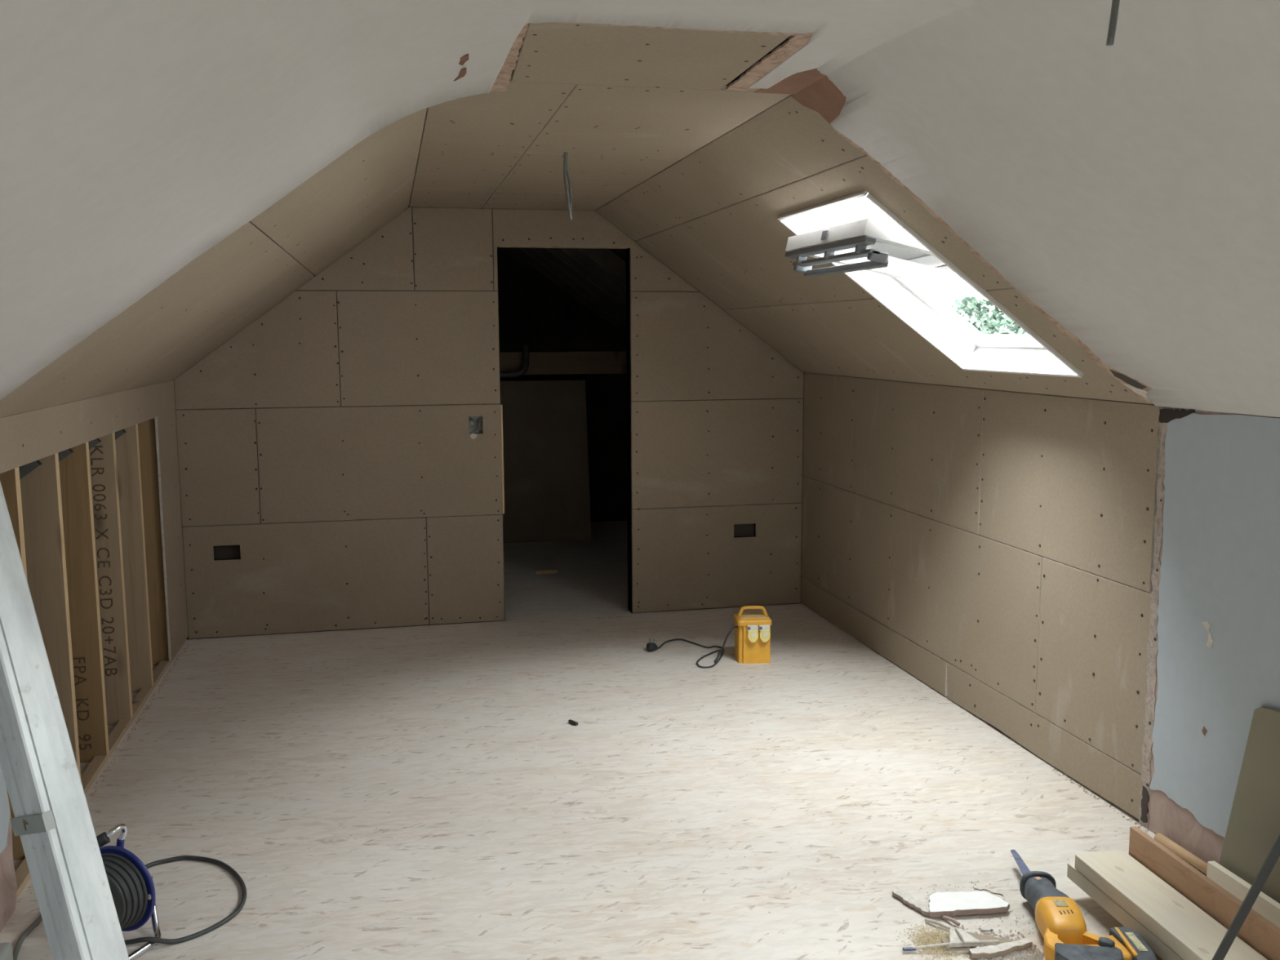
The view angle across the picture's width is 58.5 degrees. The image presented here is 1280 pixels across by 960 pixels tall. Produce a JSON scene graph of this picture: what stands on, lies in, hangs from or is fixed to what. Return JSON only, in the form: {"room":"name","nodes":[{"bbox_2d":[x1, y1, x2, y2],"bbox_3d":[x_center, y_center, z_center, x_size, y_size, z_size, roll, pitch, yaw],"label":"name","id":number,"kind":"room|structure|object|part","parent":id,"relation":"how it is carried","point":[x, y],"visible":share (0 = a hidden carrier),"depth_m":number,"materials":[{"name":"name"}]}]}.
{"room":"attic under renovation","nodes":[
{"label":"attic under renovation","id":0,"kind":"room"},
{"bbox_2d":[0,379,188,932],"bbox_3d":[-2.220,0.511,3.132,0.969,1.349,11.900,-2,8,-12],"label":"wall","id":1,"kind":"structure","parent":0,"point":[91,486],"depth_m":4.18,"materials":[{"name":"wood"}]},
{"bbox_3d":[-1.431,1.334,1.745,0.040,0.022,8.468,-2,8,-12],"label":"plate","id":2,"kind":"part","parent":1,"relation":"part of","materials":[{"name":"brown wood"}]},
{"bbox_2d":[0,0,426,417],"bbox_3d":[-1.704,-0.291,3.145,2.269,1.702,11.900,-2,8,-12],"label":"wall","id":3,"kind":"structure","parent":0,"point":[172,172],"depth_m":2.07,"materials":[{"name":"paint"}]},
{"bbox_2d":[173,207,804,639],"bbox_3d":[-1.135,-0.352,6.026,4.480,2.310,0.118,-2,8,-12],"label":"wall","id":4,"kind":"structure","parent":0,"point":[340,454],"depth_m":5.99,"materials":[{"name":"paper"}]},
{"bbox_2d":[497,249,627,521],"bbox_3d":[-1.811,-0.843,9.039,4.480,2.520,0.100,-2,8,-12],"label":"wall","id":5,"kind":"structure","parent":0,"point":[535,312],"depth_m":9.25,"materials":[{"name":"black"}]},
{"bbox_2d":[499,351,626,374],"bbox_3d":[-0.957,-0.767,7.536,3.000,0.150,0.050,-2,8,-12],"label":"tie beam","id":6,"kind":"structure","parent":5,"relation":"attached to","point":[591,362],"depth_m":7.61,"materials":[{"name":"brown wood"}]},
{"bbox_2d":[500,345,528,377],"bbox_3d":[-0.975,-0.141,7.508,0.516,1.471,0.044,-2,8,-12],"label":"pipe","id":7,"kind":"object","parent":6,"relation":"attached to","point":[523,369],"visible":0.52,"depth_m":7.46,"materials":[{"name":"black plastic"}]},
{"bbox_2d":[0,520,1206,959],"bbox_3d":[-0.527,1.128,3.589,4.530,0.050,11.900,-2,8,-12],"label":"floor","id":8,"kind":"structure","parent":0,"point":[422,792],"depth_m":3.89,"materials":[{"name":"beige wood"}]},
{"bbox_2d":[0,942,13,959],"bbox_3d":[-1.530,1.167,2.699,0.070,0.110,0.100,-2,8,-12],"label":"box","id":9,"kind":"object","parent":8,"relation":"on","point":[6,948],"visible":1,"depth_m":2.71,"materials":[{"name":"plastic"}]},
{"bbox_2d":[13,914,42,959],"bbox_3d":[-1.574,1.187,2.923,0.042,0.013,0.353,-2,8,-15],"label":"cable","id":10,"kind":"object","parent":8,"relation":"on","point":[39,919],"visible":0.77,"depth_m":2.95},
{"bbox_2d":[0,481,128,959],"bbox_3d":[-0.762,0.572,1.544,0.530,1.592,0.072,3,8,25],"label":"ladder","id":11,"kind":"object","parent":8,"relation":"on","point":[52,820],"visible":1,"depth_m":1.52,"materials":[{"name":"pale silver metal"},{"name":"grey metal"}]},
{"bbox_2d":[96,823,246,959],"bbox_3d":[-1.284,1.035,3.049,0.401,0.281,0.674,0,7,6],"label":"cable reel","id":12,"kind":"object","parent":8,"relation":"on","point":[131,886],"visible":0.62,"depth_m":2.90,"materials":[{"name":"blue plastic"}]},
{"bbox_2d":[500,380,591,542],"bbox_3d":[-0.835,-0.137,8.526,0.926,1.200,0.099,-1,7,-9],"label":"sheet","id":13,"kind":"object","parent":8,"relation":"on","point":[546,478],"visible":0.64,"depth_m":8.54,"materials":[{"name":"wood"}]},
{"bbox_2d":[534,568,557,574],"bbox_3d":[-0.611,0.596,7.436,0.150,0.024,0.030,-3,8,-18],"label":"timber offcut","id":14,"kind":"object","parent":8,"relation":"on","point":[546,571],"visible":1,"depth_m":7.42,"materials":[{"name":"brown wood"}]},
{"bbox_2d":[568,719,577,725],"bbox_3d":[-0.266,0.968,4.563,0.012,0.012,0.050,-7,10,-41],"label":"chip","id":15,"kind":"object","parent":8,"relation":"on","point":[574,722],"visible":1,"depth_m":4.56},
{"bbox_2d":[28,644,1142,893],"bbox_3d":[-0.354,0.958,4.679,3.320,0.005,2.982,-2,8,-12],"label":"crumbs","id":16,"kind":"object","parent":8,"relation":"on","point":[148,707],"visible":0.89,"depth_m":4.04,"materials":[{"name":"paper"}]},
{"bbox_2d":[646,605,772,668],"bbox_3d":[0.326,0.721,5.489,0.618,0.263,0.357,5,9,35],"label":"transformer","id":17,"kind":"object","parent":8,"relation":"on","point":[752,629],"visible":1,"depth_m":5.39,"materials":[{"name":"yellow plastic"}]},
{"bbox_2d":[746,625,758,631],"bbox_3d":[0.528,0.696,5.363,0.050,0.030,0.014,-1,7,-4],"label":"outlet","id":18,"kind":"object","parent":17,"relation":"attached to","point":[749,628],"depth_m":5.36,"materials":[{"name":"white plastic"}]},
{"bbox_3d":[0.535,0.623,5.423,0.144,0.053,0.022,-1,7,-4],"label":"carry handle","id":19,"kind":"part","parent":17,"relation":"part of","materials":[{"name":"yellow plastic"}]},
{"bbox_3d":[0.535,0.660,5.428,0.164,0.034,0.141,-1,7,-4],"label":"lid","id":20,"kind":"part","parent":17,"relation":"part of","materials":[{"name":"yellow plastic"}]},
{"bbox_3d":[0.535,0.643,5.426,0.128,0.002,0.105,-1,7,-4],"label":"lid","id":21,"kind":"part","parent":17,"relation":"part of","materials":[{"name":"yellow plastic"}]},
{"bbox_2d":[759,624,769,631],"bbox_3d":[0.584,0.695,5.367,0.050,0.030,0.014,-1,7,-4],"label":"outlet","id":22,"kind":"object","parent":17,"relation":"attached to","point":[762,627],"depth_m":5.36,"materials":[{"name":"white plastic"}]},
{"bbox_2d":[892,885,928,915],"bbox_3d":[0.744,1.148,3.117,0.045,0.010,0.165,-5,9,-31],"label":"shard","id":23,"kind":"object","parent":8,"relation":"on","point":[905,896],"visible":1,"depth_m":3.11},
{"bbox_2d":[895,920,970,959],"bbox_3d":[0.742,1.172,2.935,0.166,0.015,0.271,-2,8,-12],"label":"sawdust","id":24,"kind":"object","parent":8,"relation":"on","point":[939,937],"visible":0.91,"depth_m":2.92},
{"bbox_2d":[949,928,982,947],"bbox_3d":[0.813,1.167,2.910,0.085,0.010,0.077,-2,8,-12],"label":"scrap","id":25,"kind":"object","parent":24,"relation":"on","point":[954,936],"visible":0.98,"depth_m":2.90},
{"bbox_2d":[955,927,965,943],"bbox_3d":[0.815,1.156,2.905,0.006,0.010,0.072,-1,7,-2],"label":"paper sliver","id":26,"kind":"object","parent":25,"relation":"on","point":[956,928],"visible":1,"depth_m":2.90,"materials":[{"name":"beige paper"}]},
{"bbox_2d":[924,918,950,930],"bbox_3d":[0.781,1.164,2.999,0.070,0.014,0.010,6,10,41],"label":"paper sliver","id":27,"kind":"object","parent":8,"relation":"on","point":[926,920],"visible":1,"depth_m":3.00,"materials":[{"name":"beige paper"}]},
{"bbox_2d":[902,939,999,951],"bbox_3d":[0.782,1.172,2.880,0.243,0.023,0.011,-1,7,-2],"label":"scrap","id":28,"kind":"object","parent":8,"relation":"on","point":[904,948],"visible":1,"depth_m":2.88,"materials":[{"name":"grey metal"}]},
{"bbox_2d":[941,915,959,926],"bbox_3d":[0.819,1.161,3.016,0.010,0.015,0.057,-6,9,-37],"label":"paper sliver","id":29,"kind":"object","parent":8,"relation":"on","point":[943,917],"visible":1,"depth_m":3.01,"materials":[{"name":"pink paint"}]},
{"bbox_2d":[941,937,970,953],"bbox_3d":[0.805,1.180,2.898,0.066,0.008,0.061,-1,7,-4],"label":"scrap","id":30,"kind":"object","parent":8,"relation":"on","point":[955,949],"visible":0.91,"depth_m":2.87,"materials":[{"name":"wood"}]},
{"bbox_2d":[928,886,1009,917],"bbox_3d":[0.884,1.144,3.109,0.241,0.016,0.134,-1,7,-5],"label":"plasterboard offcut","id":31,"kind":"object","parent":8,"relation":"on","point":[979,902],"depth_m":3.08,"materials":[{"name":"white paper"}]},
{"bbox_3d":[0.960,1.132,3.148,0.087,0.004,0.020,4,9,31],"label":"torn strip","id":32,"kind":"part","parent":31,"relation":"part of","materials":[{"name":"paper"}]},
{"bbox_2d":[919,880,1044,959],"bbox_3d":[0.920,1.165,2.973,0.251,0.017,0.528,-2,8,-12],"label":"crumbs","id":33,"kind":"object","parent":8,"relation":"on","point":[1023,956],"depth_m":2.86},
{"bbox_3d":[0.907,1.178,2.866,0.177,0.014,0.035,-2,8,-17],"label":"plaster strip","id":34,"kind":"part","parent":33,"relation":"part of","materials":[{"name":"beige paint"}]},
{"bbox_2d":[980,928,993,932],"bbox_3d":[0.901,1.171,2.971,0.033,0.009,0.009,0,7,2],"label":"screw","id":35,"kind":"object","parent":8,"relation":"on","point":[991,930],"visible":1,"depth_m":2.97,"materials":[{"name":"metal"}]},
{"bbox_2d":[965,931,1012,944],"bbox_3d":[0.884,1.176,2.918,0.133,0.006,0.047,3,8,21],"label":"scrap","id":36,"kind":"object","parent":8,"relation":"on","point":[980,937],"visible":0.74,"depth_m":2.92,"materials":[{"name":"wood"}]},
{"bbox_2d":[1010,849,1156,959],"bbox_3d":[1.065,1.122,2.972,0.241,0.095,0.714,-2,8,-12],"label":"saw","id":37,"kind":"object","parent":8,"relation":"on","point":[1061,923],"visible":1,"depth_m":2.82,"materials":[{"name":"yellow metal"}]},
{"bbox_3d":[1.083,1.097,3.221,0.033,0.003,0.240,0,7,3],"label":"blade","id":38,"kind":"part","parent":37,"relation":"part of","materials":[{"name":"blue metal"}]},
{"bbox_3d":[1.092,1.143,2.805,0.203,0.044,0.159,1,7,6],"label":"handle","id":39,"kind":"part","parent":37,"relation":"part of","materials":[{"name":"orange plastic"}]},
{"bbox_3d":[1.176,1.118,2.764,0.010,0.010,0.130,0,7,2],"label":"battery rail","id":40,"kind":"part","parent":37,"relation":"part of","materials":[{"name":"orange plastic"}]},
{"bbox_2d":[1066,862,1183,959],"bbox_3d":[1.385,1.173,2.405,0.144,0.041,1.578,-2,7,-10],"label":"plank","id":41,"kind":"object","parent":8,"relation":"on","point":[1157,946],"visible":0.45,"depth_m":2.91,"materials":[{"name":"beige wood"}]},
{"bbox_2d":[1074,849,1267,959],"bbox_3d":[1.390,1.135,2.361,0.144,0.040,1.580,-2,7,-10],"label":"plank","id":42,"kind":"object","parent":41,"relation":"on","point":[1186,929],"visible":1,"depth_m":2.83,"materials":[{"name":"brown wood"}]},
{"bbox_2d":[1152,951,1162,959],"bbox_3d":[1.312,1.167,2.816,0.100,0.052,0.060,-2,8,-12],"label":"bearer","id":43,"kind":"object","parent":8,"relation":"on","point":[1157,957],"visible":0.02,"depth_m":2.79,"materials":[{"name":"brown wood"}]},
{"bbox_2d":[1154,832,1207,874],"bbox_3d":[1.607,1.105,3.364,0.029,0.028,0.252,-2,8,-12],"label":"pole","id":44,"kind":"object","parent":8,"relation":"on","point":[1176,849],"visible":0.74,"depth_m":3.37,"materials":[{"name":"brown wood"}]},
{"bbox_2d":[1128,826,1279,959],"bbox_3d":[1.482,1.148,2.348,0.020,0.208,1.602,-2,7,-10],"label":"board","id":45,"kind":"object","parent":8,"relation":"on","point":[1257,931],"visible":0.45,"depth_m":2.82,"materials":[{"name":"brown wood"}]},
{"bbox_2d":[1206,861,1279,928],"bbox_3d":[1.724,1.180,2.621,0.022,0.070,1.220,-2,7,-11],"label":"batten","id":46,"kind":"object","parent":8,"relation":"on","point":[1264,905],"visible":0.55,"depth_m":3.08,"materials":[{"name":"brown wood"}]},
{"bbox_2d":[1211,833,1279,959],"bbox_3d":[1.323,0.506,2.181,0.022,1.510,0.571,-5,9,-34],"label":"bar","id":47,"kind":"object","parent":8,"relation":"on","point":[1273,855],"visible":1,"depth_m":2.33,"materials":[{"name":"black metal"}]},
{"bbox_2d":[1218,706,1279,903],"bbox_3d":[1.740,0.898,2.743,0.030,0.600,0.940,-2,8,-12],"label":"sheet","id":48,"kind":"object","parent":8,"relation":"on","point":[1253,828],"visible":0.83,"depth_m":3.07,"materials":[{"name":"beige wood"}]},
{"bbox_2d":[324,0,1279,249],"bbox_3d":[-0.140,-1.056,3.396,1.466,0.321,11.900,-2,8,-12],"label":"ceiling","id":49,"kind":"structure","parent":0,"point":[628,89],"depth_m":2.56,"materials":[{"name":"paint"}]},
{"bbox_2d":[563,151,572,219],"bbox_3d":[-0.259,-1.058,4.099,0.032,0.246,0.014,-2,8,-12],"label":"hanging cable","id":50,"kind":"object","parent":49,"relation":"hanging from","point":[566,173],"visible":0.94,"depth_m":4.09,"materials":[{"name":"grey plastic"}]},
{"bbox_2d":[1106,0,1119,45],"bbox_3d":[0.622,-0.705,1.486,0.018,0.268,0.011,-2,8,-12],"label":"hanging cable","id":51,"kind":"object","parent":49,"relation":"hanging from","point":[1115,3],"visible":1,"depth_m":1.50,"materials":[{"name":"grey plastic"}]},
{"bbox_2d":[510,30,1279,417],"bbox_3d":[1.098,-0.599,3.730,1.918,1.386,11.900,-2,8,-12],"label":"sloped ceiling","id":52,"kind":"structure","parent":0,"point":[1133,227],"depth_m":3.05,"materials":[{"name":"paint"}]},
{"bbox_2d":[777,190,1084,377],"bbox_3d":[1.008,-0.695,3.889,0.874,0.672,0.774,-2,8,-12],"label":"window","id":53,"kind":"structure","parent":52,"relation":"in","point":[891,263],"depth_m":4.10,"materials":[{"name":"white paint"}]},
{"bbox_3d":[1.017,-0.731,3.887,0.863,0.050,0.698,11,5,-14],"label":"sash","id":54,"kind":"part","parent":53,"relation":"part of","materials":[{"name":"white paint"}]},
{"bbox_3d":[0.942,-0.782,4.245,0.935,0.045,0.030,35,-1,-14],"label":"frame","id":55,"kind":"part","parent":53,"relation":"part of","materials":[{"name":"white paint"}]},
{"bbox_3d":[1.019,-0.741,3.886,0.773,0.006,0.608,11,5,-14],"label":"glass pane","id":56,"kind":"part","parent":53,"relation":"part of","materials":[{"name":"clear glass"}]},
{"bbox_3d":[1.379,-0.483,3.999,0.030,0.045,0.770,35,-1,-14],"label":"frame","id":57,"kind":"part","parent":53,"relation":"part of","materials":[{"name":"white paint"}]},
{"bbox_2d":[800,372,1279,863],"bbox_3d":[1.548,0.288,3.944,0.139,1.545,11.900,-2,8,-12],"label":"wall","id":58,"kind":"structure","parent":0,"point":[1095,582],"depth_m":3.93,"materials":[{"name":"paper"}]},
{"label":"outside","id":59,"kind":"structure","parent":0,"visible":0},
{"bbox_3d":[0.034,6.794,0.875,160.000,0.200,160.000,-2,8,-12],"label":"ground","id":60,"kind":"structure","parent":59,"visible":0},
{"bbox_2d":[948,293,1028,334],"bbox_3d":[7.047,-0.021,21.121,3.160,8.088,3.431,2,8,14],"label":"tree","id":61,"kind":"object","parent":60,"relation":"on","point":[996,321],"visible":0.07,"depth_m":20.04,"materials":[{"name":"green plant"}]}
]}

